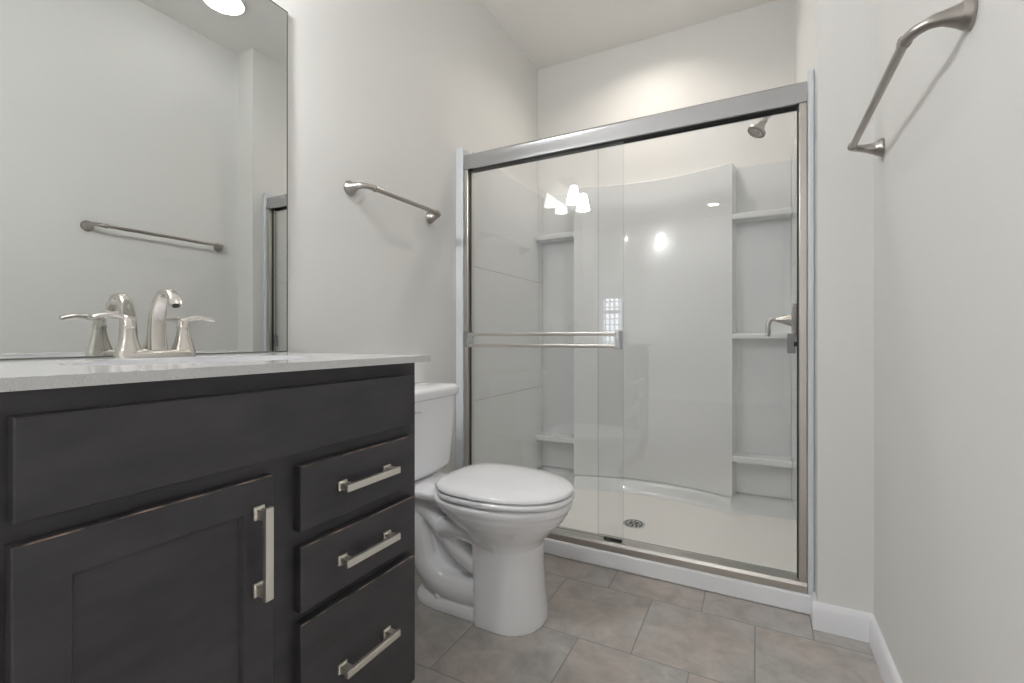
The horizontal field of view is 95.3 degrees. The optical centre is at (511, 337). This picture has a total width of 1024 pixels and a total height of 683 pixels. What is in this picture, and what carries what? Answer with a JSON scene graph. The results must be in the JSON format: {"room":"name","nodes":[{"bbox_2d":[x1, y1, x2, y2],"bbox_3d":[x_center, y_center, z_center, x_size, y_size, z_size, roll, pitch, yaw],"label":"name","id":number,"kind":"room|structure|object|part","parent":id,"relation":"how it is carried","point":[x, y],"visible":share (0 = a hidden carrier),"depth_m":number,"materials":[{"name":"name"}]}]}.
{"room":"bathroom","nodes":[
{"label":"bathroom","id":0,"kind":"room"},
{"bbox_2d":[29,0,537,473],"bbox_3d":[-0.574,-0.428,1.848,0.100,2.877,3.240,0,0,28],"label":"wall","id":1,"kind":"structure","parent":0,"point":[384,94],"depth_m":1.89,"materials":[{"name":"white paint"}]},
{"bbox_2d":[0,0,287,359],"bbox_3d":[-0.922,-0.492,1.069,0.007,1.072,0.915,0,0,28],"label":"wall mirror","id":2,"kind":"object","parent":1,"relation":"attached to","point":[144,143],"visible":1,"depth_m":1.12,"materials":[{"name":"silver mirror"}]},
{"bbox_2d":[344,181,440,223],"bbox_3d":[-0.443,-0.546,1.891,0.091,0.054,0.525,0,0,28],"label":"towel bar","id":3,"kind":"object","parent":1,"relation":"attached to","point":[350,187],"visible":1,"depth_m":1.76,"materials":[{"name":"silver metal"}]},
{"bbox_3d":[-0.546,-0.546,1.698,0.115,0.054,0.051,0,0,5],"label":"post","id":4,"kind":"part","parent":3,"relation":"part of","materials":[{"name":"silver metal"}]},
{"bbox_3d":[-0.343,-0.546,2.085,0.051,0.054,0.115,0,0,-40],"label":"post","id":5,"kind":"part","parent":3,"relation":"part of","materials":[{"name":"silver metal"}]},
{"bbox_2d":[481,0,776,69],"bbox_3d":[-1.372,-1.832,0.263,3.526,0.030,6.790,0,0,28],"label":"ceiling","id":6,"kind":"structure","parent":0,"point":[549,33],"depth_m":2.67,"materials":[{"name":"white paint"}]},
{"bbox_2d":[411,553,882,682],"bbox_3d":[-1.619,0.990,-0.209,3.526,0.060,5.725,0,0,28],"label":"floor","id":7,"kind":"structure","parent":0,"point":[603,624],"depth_m":1.48,"materials":[{"name":"tile"}]},
{"bbox_2d":[0,363,414,682],"bbox_3d":[-0.644,0.510,0.957,0.603,0.900,0.762,0,0,28],"label":"vanity cabinet","id":8,"kind":"object","parent":7,"relation":"on","point":[250,528],"visible":0.99,"depth_m":0.73,"materials":[{"name":"black wood"}]},
{"bbox_3d":[-0.498,0.524,0.674,0.019,0.572,0.322,0,0,28],"label":"door","id":9,"kind":"part","parent":8,"relation":"part of","materials":[{"name":"grey wood"}]},
{"bbox_2d":[0,352,430,391],"bbox_3d":[-0.652,0.052,0.961,0.585,0.015,0.806,0,0,28],"label":"countertop","id":10,"kind":"structure","parent":8,"relation":"on","point":[33,374],"depth_m":0.78,"materials":[{"name":"stone"}]},
{"bbox_2d":[88,289,214,357],"bbox_3d":[-0.805,-0.035,1.080,0.118,0.157,0.254,0,0,28],"label":"faucet","id":11,"kind":"object","parent":10,"relation":"on","point":[128,345],"visible":1,"depth_m":1.08,"materials":[{"name":"silver metal"}]},
{"bbox_3d":[-0.869,-0.045,1.016,0.023,0.023,0.081,0,0,25],"label":"lever","id":12,"kind":"part","parent":11,"relation":"part of","materials":[{"name":"silver metal"}]},
{"bbox_3d":[-0.856,-0.003,1.043,0.053,0.085,0.053,0,0,28],"label":"handle","id":13,"kind":"part","parent":11,"relation":"part of","materials":[{"name":"silver metal"}]},
{"bbox_3d":[-0.830,0.036,1.093,0.058,0.016,0.162,0,0,28],"label":"plate","id":14,"kind":"part","parent":11,"relation":"part of","materials":[{"name":"silver metal"}]},
{"bbox_3d":[-0.799,-0.039,1.077,0.105,0.150,0.039,0,0,28],"label":"spout","id":15,"kind":"part","parent":11,"relation":"part of","materials":[{"name":"silver metal"}]},
{"bbox_3d":[-0.804,-0.003,1.143,0.053,0.085,0.053,0,0,28],"label":"handle","id":16,"kind":"part","parent":11,"relation":"part of","materials":[{"name":"silver metal"}]},
{"bbox_3d":[-0.789,-0.045,1.169,0.023,0.023,0.081,0,0,31],"label":"lever","id":17,"kind":"part","parent":11,"relation":"part of","materials":[{"name":"silver metal"}]},
{"bbox_3d":[-0.414,0.358,0.780,0.032,0.154,0.020,0,0,28],"label":"handle","id":18,"kind":"part","parent":8,"relation":"part of","materials":[{"name":"silver metal"}]},
{"bbox_3d":[-0.323,0.671,1.008,0.019,0.278,0.322,0,0,28],"label":"drawer","id":19,"kind":"part","parent":8,"relation":"part of","materials":[{"name":"grey wood"}]},
{"bbox_3d":[-0.323,0.448,1.008,0.019,0.122,0.322,0,0,28],"label":"drawer","id":20,"kind":"part","parent":8,"relation":"part of","materials":[{"name":"grey wood"}]},
{"bbox_3d":[-0.323,0.298,1.008,0.019,0.122,0.322,0,0,28],"label":"drawer","id":21,"kind":"part","parent":8,"relation":"part of","materials":[{"name":"grey wood"}]},
{"bbox_3d":[-0.301,0.666,0.995,0.032,0.020,0.154,0,0,28],"label":"handle","id":22,"kind":"part","parent":8,"relation":"part of","materials":[{"name":"silver metal"}]},
{"bbox_3d":[-0.301,0.448,0.995,0.032,0.020,0.154,0,0,28],"label":"handle","id":23,"kind":"part","parent":8,"relation":"part of","materials":[{"name":"silver metal"}]},
{"bbox_3d":[-0.301,0.297,0.995,0.032,0.020,0.154,0,0,28],"label":"handle","id":24,"kind":"part","parent":8,"relation":"part of","materials":[{"name":"silver metal"}]},
{"bbox_2d":[415,381,573,636],"bbox_3d":[-0.150,0.574,1.705,0.776,0.772,0.428,0,0,28],"label":"toilet","id":25,"kind":"object","parent":7,"relation":"on","point":[481,529],"visible":0.92,"depth_m":1.56,"materials":[{"name":"white ceramic"}]},
{"bbox_3d":[-0.402,0.392,1.837,0.194,0.308,0.406,0,0,28],"label":"tank","id":26,"kind":"part","parent":25,"relation":"part of","materials":[{"name":"white ceramic"}]},
{"bbox_3d":[-0.400,0.213,1.836,0.212,0.050,0.428,0,0,28],"label":"tank lid","id":27,"kind":"part","parent":25,"relation":"part of","materials":[{"name":"white ceramic"}]},
{"bbox_3d":[-0.015,0.501,1.634,0.468,0.033,0.370,0,0,28],"label":"lid","id":28,"kind":"part","parent":25,"relation":"part of","materials":[{"name":"white plastic"}]},
{"bbox_3d":[-0.012,0.530,1.633,0.465,0.018,0.372,0,0,28],"label":"seat","id":29,"kind":"part","parent":25,"relation":"part of","materials":[{"name":"white plastic"}]},
{"bbox_2d":[537,465,810,614],"bbox_3d":[0.609,0.908,2.387,1.492,0.102,0.983,0,0,28],"label":"shower pan","id":30,"kind":"object","parent":7,"relation":"on","point":[759,530],"visible":0.77,"depth_m":2.28,"materials":[{"name":"white plastic"}]},
{"bbox_2d":[456,69,814,594],"bbox_3d":[0.610,-0.025,2.389,1.492,1.829,0.980,0,0,28],"label":"shower surround","id":31,"kind":"object","parent":30,"relation":"on","point":[705,400],"visible":0.81,"depth_m":2.66,"materials":[{"name":"white plastic"}]},
{"bbox_3d":[-0.014,-0.043,2.759,0.044,1.793,0.904,0,0,28],"label":"panel","id":32,"kind":"part","parent":31,"relation":"part of","materials":[{"name":"white plastic"}]},
{"bbox_2d":[536,432,573,443],"bbox_3d":[0.295,0.645,3.018,0.264,0.034,0.114,0,0,28],"label":"shelf","id":33,"kind":"object","parent":31,"relation":"attached to","point":[562,437],"depth_m":3.00,"materials":[{"name":"white plastic"}]},
{"bbox_2d":[536,232,573,242],"bbox_3d":[0.295,-0.648,3.018,0.264,0.032,0.114,0,0,28],"label":"shelf","id":34,"kind":"object","parent":31,"relation":"attached to","point":[568,237],"depth_m":3.00,"materials":[{"name":"white plastic"}]},
{"bbox_2d":[464,81,806,593],"bbox_3d":[0.402,-0.004,1.967,1.426,1.786,0.103,0,0,28],"label":"shower door","id":35,"kind":"structure","parent":31,"relation":"attached to","point":[793,97],"depth_m":1.84,"materials":[{"name":"silver metal"}]},
{"bbox_3d":[0.130,0.007,2.116,0.752,1.672,0.006,0,0,28],"label":"glass door","id":36,"kind":"part","parent":35,"relation":"part of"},
{"bbox_3d":[1.001,0.019,1.673,0.026,0.071,0.014,0,0,28],"label":"door pull","id":37,"kind":"part","parent":35,"relation":"part of","materials":[{"name":"grey metal"}]},
{"bbox_3d":[0.806,-0.044,2.750,0.928,1.792,0.115,0,0,28],"label":"curved panel","id":38,"kind":"part","parent":31,"relation":"part of","materials":[{"name":"white plastic"}]},
{"bbox_3d":[0.844,-0.043,2.806,1.432,1.793,0.024,0,0,28],"label":"panel","id":39,"kind":"part","parent":31,"relation":"part of","materials":[{"name":"white plastic"}]},
{"bbox_2d":[732,333,791,338],"bbox_3d":[1.324,-0.010,2.478,0.280,0.030,0.114,0,0,28],"label":"shelf","id":40,"kind":"object","parent":31,"relation":"attached to","point":[734,335],"depth_m":2.43,"materials":[{"name":"white plastic"}]},
{"bbox_2d":[732,452,792,467],"bbox_3d":[1.324,0.645,2.478,0.280,0.034,0.114,0,0,28],"label":"shelf","id":41,"kind":"object","parent":31,"relation":"attached to","point":[777,459],"depth_m":2.45,"materials":[{"name":"white plastic"}]},
{"bbox_2d":[732,207,792,222],"bbox_3d":[1.324,-0.648,2.478,0.280,0.032,0.114,0,0,28],"label":"shelf","id":42,"kind":"object","parent":31,"relation":"attached to","point":[783,215],"depth_m":2.46,"materials":[{"name":"white plastic"}]},
{"bbox_2d":[765,303,796,335],"bbox_3d":[1.265,-0.085,2.205,0.128,0.160,0.160,0,0,28],"label":"shower valve","id":43,"kind":"object","parent":31,"relation":"attached to","point":[790,319],"visible":0.99,"depth_m":2.17,"materials":[{"name":"silver metal"}]},
{"bbox_3d":[1.234,-0.053,2.219,0.062,0.091,0.018,0,0,23],"label":"lever","id":44,"kind":"part","parent":43,"relation":"part of","materials":[{"name":"silver metal"}]},
{"bbox_3d":[1.281,-0.043,2.080,0.016,1.793,0.904,0,0,28],"label":"panel","id":45,"kind":"part","parent":31,"relation":"part of","materials":[{"name":"white plastic"}]},
{"bbox_2d":[538,0,794,197],"bbox_3d":[0.883,-0.428,2.857,1.544,2.877,0.100,0,0,28],"label":"wall","id":46,"kind":"structure","parent":0,"point":[751,50],"depth_m":2.76,"materials":[{"name":"white paint"}]},
{"bbox_2d":[795,0,872,613],"bbox_3d":[1.389,-0.428,1.998,0.249,2.877,1.152,0,0,28],"label":"wall","id":47,"kind":"structure","parent":0,"point":[834,38],"depth_m":1.51,"materials":[{"name":"white paint"}]},
{"bbox_2d":[747,116,770,138],"bbox_3d":[1.192,-1.013,2.126,0.216,0.175,0.087,0,0,28],"label":"shower fixture","id":48,"kind":"object","parent":47,"relation":"attached to","point":[757,131],"visible":0.67,"depth_m":2.14,"materials":[{"name":"silver metal"}]},
{"bbox_2d":[810,592,816,621],"bbox_3d":[1.020,0.916,1.578,0.014,0.088,0.066,0,0,28],"label":"baseboard","id":49,"kind":"structure","parent":47,"relation":"attached to","point":[813,597],"depth_m":1.58,"materials":[{"name":"white paint"}]},
{"bbox_2d":[812,600,871,642],"bbox_3d":[1.067,0.916,1.508,0.163,0.088,0.014,0,0,28],"label":"baseboard","id":50,"kind":"structure","parent":47,"relation":"attached to","point":[828,618],"depth_m":1.50,"materials":[{"name":"white paint"}]},
{"bbox_2d":[873,0,1023,682],"bbox_3d":[-0.123,-0.428,-1.043,0.100,2.877,5.638,0,0,28],"label":"wall","id":51,"kind":"structure","parent":0,"point":[948,180],"depth_m":0.90,"materials":[{"name":"white paint"}]},
{"bbox_2d":[869,614,901,682],"bbox_3d":[-0.150,0.916,-0.973,0.014,0.088,5.538,0,0,28],"label":"baseboard","id":52,"kind":"structure","parent":51,"relation":"attached to","point":[888,671],"depth_m":1.33,"materials":[{"name":"white paint"}]},
{"bbox_2d":[847,0,977,156],"bbox_3d":[0.895,-0.557,1.103,0.091,0.054,0.692,0,0,28],"label":"towel bar","id":53,"kind":"object","parent":51,"relation":"attached to","point":[961,16],"visible":1,"depth_m":0.87,"materials":[{"name":"silver metal"}]},
{"bbox_3d":[1.036,-0.557,1.370,0.115,0.054,0.051,0,0,5],"label":"post","id":54,"kind":"part","parent":53,"relation":"part of","materials":[{"name":"silver metal"}]},
{"bbox_3d":[0.756,-0.557,0.836,0.051,0.054,0.115,0,0,-40],"label":"post","id":55,"kind":"part","parent":53,"relation":"part of","materials":[{"name":"silver metal"}]}
]}

